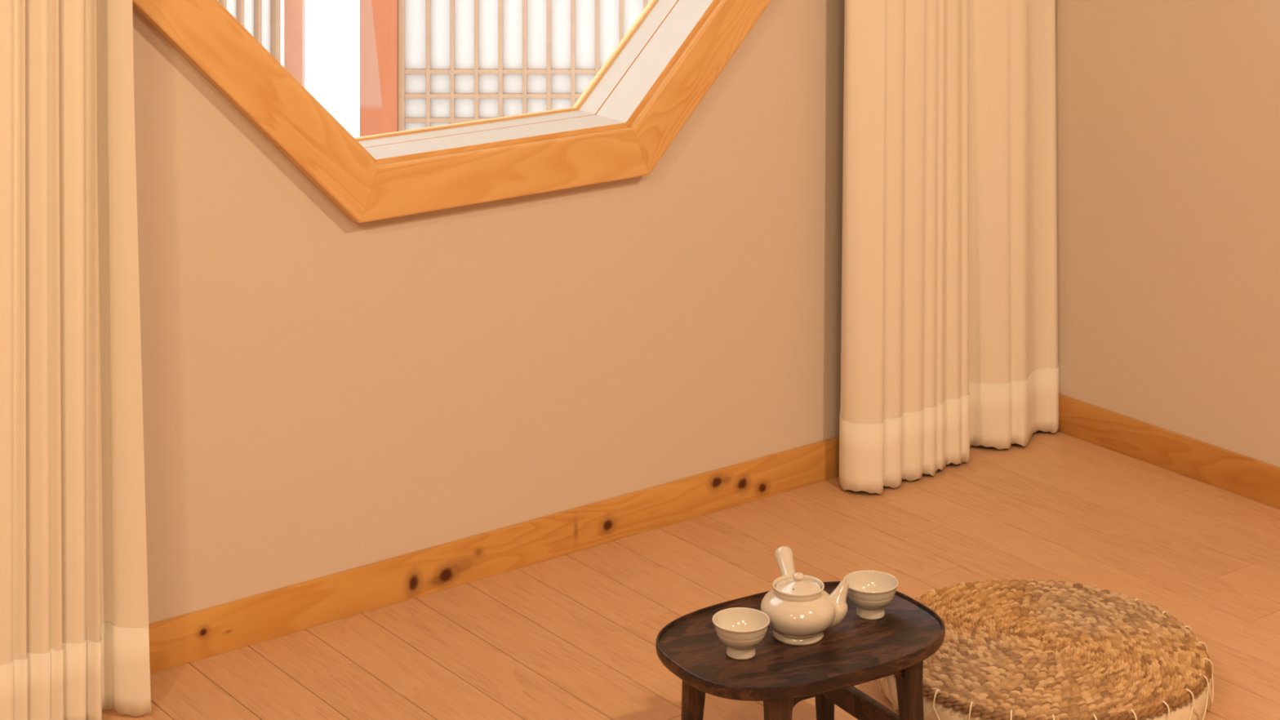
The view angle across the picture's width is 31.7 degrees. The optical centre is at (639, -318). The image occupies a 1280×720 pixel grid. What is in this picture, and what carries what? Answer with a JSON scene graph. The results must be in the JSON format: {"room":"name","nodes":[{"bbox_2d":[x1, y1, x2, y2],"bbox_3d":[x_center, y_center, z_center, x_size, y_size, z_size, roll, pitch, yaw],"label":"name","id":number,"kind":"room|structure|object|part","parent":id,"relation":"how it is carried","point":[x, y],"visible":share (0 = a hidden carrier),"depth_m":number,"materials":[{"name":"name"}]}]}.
{"room":"tea room","nodes":[
{"label":"tea room","id":0,"kind":"room"},
{"bbox_2d":[132,0,844,623],"bbox_3d":[-1.198,0.300,3.153,4.906,2.400,0.130,0,0,-37],"label":"wall","id":1,"kind":"structure","parent":0,"point":[325,392],"depth_m":3.76,"materials":[{"name":"paint"}]},
{"bbox_2d":[132,0,771,222],"bbox_3d":[-0.269,0.160,3.845,1.408,1.408,0.176,0,0,-37],"label":"window","id":2,"kind":"structure","parent":1,"relation":"in","point":[641,98],"depth_m":3.78,"materials":[{"name":"brown wood"}]},
{"bbox_2d":[148,435,839,673],"bbox_3d":[-1.160,1.464,3.095,4.896,0.072,0.010,0,0,-37],"label":"baseboard","id":3,"kind":"structure","parent":1,"relation":"attached to","point":[180,640],"depth_m":3.76,"materials":[{"name":"brown wood"}]},
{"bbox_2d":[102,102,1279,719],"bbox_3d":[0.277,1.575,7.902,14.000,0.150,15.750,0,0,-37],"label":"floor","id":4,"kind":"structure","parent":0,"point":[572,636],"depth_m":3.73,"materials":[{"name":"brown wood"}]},
{"bbox_2d":[284,0,305,88],"bbox_3d":[-0.860,0.350,5.605,0.045,2.300,0.050,0,0,0],"label":"post","id":5,"kind":"object","parent":4,"relation":"on","point":[294,10],"visible":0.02,"depth_m":5.58,"materials":[{"name":"brown wood"}]},
{"bbox_2d":[280,0,359,102],"bbox_3d":[-0.600,0.415,8.300,7.000,2.230,0.200,0,0,0],"label":"wall","id":6,"kind":"structure","parent":4,"relation":"on","point":[332,27],"depth_m":8.20,"materials":[{"name":"white paint"}]},
{"bbox_2d":[217,0,280,63],"bbox_3d":[-1.062,0.445,5.357,0.032,1.990,0.560,0,0,35],"label":"lattice door","id":7,"kind":"structure","parent":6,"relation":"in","point":[261,19],"depth_m":5.55,"materials":[{"name":"white paper"}]},
{"bbox_3d":[-1.066,0.375,5.360,0.002,1.750,0.528,0,0,35],"label":"paper panel","id":8,"kind":"part","parent":7,"relation":"part of","materials":[{"name":"white paper"}]},
{"bbox_3d":[-1.062,0.375,5.357,0.032,1.850,0.560,0,0,34],"label":"door frame","id":9,"kind":"part","parent":7,"relation":"part of","materials":[{"name":"brown wood"}]},
{"bbox_2d":[360,0,397,136],"bbox_3d":[-0.649,0.350,5.625,0.092,2.300,0.090,0,0,0],"label":"post","id":10,"kind":"object","parent":4,"relation":"on","point":[378,18],"visible":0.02,"depth_m":5.58,"materials":[{"name":"brown wood"}]},
{"bbox_2d":[397,0,650,131],"bbox_3d":[-0.172,0.445,5.612,0.860,1.990,0.032,0,0,0],"label":"lattice door","id":11,"kind":"structure","parent":10,"relation":"attached to","point":[459,61],"depth_m":5.62,"materials":[{"name":"white paper"}]},
{"bbox_3d":[-0.172,0.375,5.612,0.860,1.850,0.032,0,0,0],"label":"door frame","id":12,"kind":"part","parent":11,"relation":"part of","materials":[{"name":"brown wood"}]},
{"bbox_3d":[-0.172,1.089,5.609,0.828,0.011,0.015,0,0,0],"label":"lattice rail","id":13,"kind":"part","parent":11,"relation":"part of","materials":[{"name":"brown wood"}]},
{"bbox_3d":[-0.172,1.028,5.609,0.828,0.011,0.015,0,0,0],"label":"lattice rail","id":14,"kind":"part","parent":11,"relation":"part of","materials":[{"name":"brown wood"}]},
{"bbox_3d":[-0.172,0.968,5.609,0.828,0.011,0.015,0,0,0],"label":"lattice rail","id":15,"kind":"part","parent":11,"relation":"part of","materials":[{"name":"brown wood"}]},
{"bbox_2d":[655,581,945,719],"bbox_3d":[0.218,1.390,3.040,0.397,0.219,0.275,0,0,-31],"label":"table","id":16,"kind":"object","parent":4,"relation":"on","point":[857,651],"visible":0.85,"depth_m":3.00,"materials":[{"name":"brown wood"}]},
{"bbox_3d":[0.076,1.401,3.069,0.036,0.198,0.032,0,0,-31],"label":"leg","id":17,"kind":"part","parent":16,"relation":"part of","materials":[{"name":"brown wood"}]},
{"bbox_2d":[711,607,769,659],"bbox_3d":[0.134,1.265,2.987,0.077,0.046,0.077,0,0,-37],"label":"tea cup","id":18,"kind":"object","parent":16,"relation":"on","point":[740,629],"visible":1,"depth_m":2.98,"materials":[{"name":"white ceramic"}]},
{"bbox_3d":[0.177,1.401,2.901,0.036,0.198,0.032,0,0,-31],"label":"leg","id":19,"kind":"part","parent":16,"relation":"part of","materials":[{"name":"brown wood"}]},
{"bbox_2d":[760,546,849,645],"bbox_3d":[0.205,1.246,3.070,0.120,0.083,0.152,0,0,-39],"label":"teapot","id":20,"kind":"object","parent":16,"relation":"on","point":[798,608],"visible":0.99,"depth_m":3.02,"materials":[{"name":"white ceramic"}]},
{"bbox_3d":[0.205,1.233,3.120,0.026,0.050,0.081,0,0,-8],"label":"handle","id":21,"kind":"part","parent":20,"relation":"part of","materials":[{"name":"white ceramic"}]},
{"bbox_3d":[0.214,1.216,3.045,0.061,0.022,0.061,0,0,0],"label":"lid","id":22,"kind":"part","parent":20,"relation":"part of","materials":[{"name":"white ceramic"}]},
{"bbox_3d":[0.262,1.253,3.056,0.046,0.062,0.047,0,0,0],"label":"spout","id":23,"kind":"part","parent":20,"relation":"part of","materials":[{"name":"white ceramic"}]},
{"bbox_3d":[0.259,1.401,3.179,0.036,0.198,0.032,0,0,-31],"label":"leg","id":24,"kind":"part","parent":16,"relation":"part of","materials":[{"name":"brown wood"}]},
{"bbox_2d":[843,569,898,619],"bbox_3d":[0.319,1.265,3.114,0.077,0.046,0.077,0,0,-5],"label":"tea cup","id":25,"kind":"object","parent":16,"relation":"on","point":[871,591],"visible":0.95,"depth_m":3.10,"materials":[{"name":"white ceramic"}]},
{"bbox_3d":[0.360,1.401,3.011,0.036,0.198,0.032,0,0,-31],"label":"leg","id":26,"kind":"part","parent":16,"relation":"part of","materials":[{"name":"brown wood"}]},
{"bbox_2d":[877,578,1213,719],"bbox_3d":[0.600,1.461,3.359,0.497,0.077,0.497,0,0,-42],"label":"floor cushion","id":27,"kind":"object","parent":4,"relation":"on","point":[1015,649],"visible":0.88,"depth_m":3.29,"materials":[{"name":"wicker"}]},
{"bbox_2d":[1055,0,1279,466],"bbox_3d":[2.258,0.300,2.783,0.150,2.400,4.901,0,0,-37],"label":"wall","id":28,"kind":"structure","parent":0,"point":[1168,111],"depth_m":4.29,"materials":[{"name":"paint"}]},
{"bbox_2d":[1057,393,1279,509],"bbox_3d":[2.233,1.464,2.683,0.010,0.072,4.771,0,0,-37],"label":"baseboard","id":29,"kind":"structure","parent":28,"relation":"attached to","point":[1259,481],"depth_m":4.28,"materials":[{"name":"brown wood"}]},
{"bbox_3d":[0.290,-0.960,1.194,5.206,0.120,5.051,0,0,-37],"label":"ceiling","id":30,"kind":"structure","parent":0,"visible":0},
{"bbox_2d":[0,0,151,719],"bbox_3d":[-0.908,0.299,3.145,0.460,2.396,0.067,0,0,-37],"label":"curtain","id":31,"kind":"object","parent":30,"relation":"hanging from","point":[74,634],"visible":1,"depth_m":3.21,"materials":[{"name":"fabric"}]},
{"bbox_2d":[839,0,1058,493],"bbox_3d":[0.608,0.299,4.348,0.616,2.396,0.112,0,0,-37],"label":"curtain","id":32,"kind":"object","parent":30,"relation":"hanging from","point":[949,330],"visible":1,"depth_m":4.28,"materials":[{"name":"cloth"}]}
]}

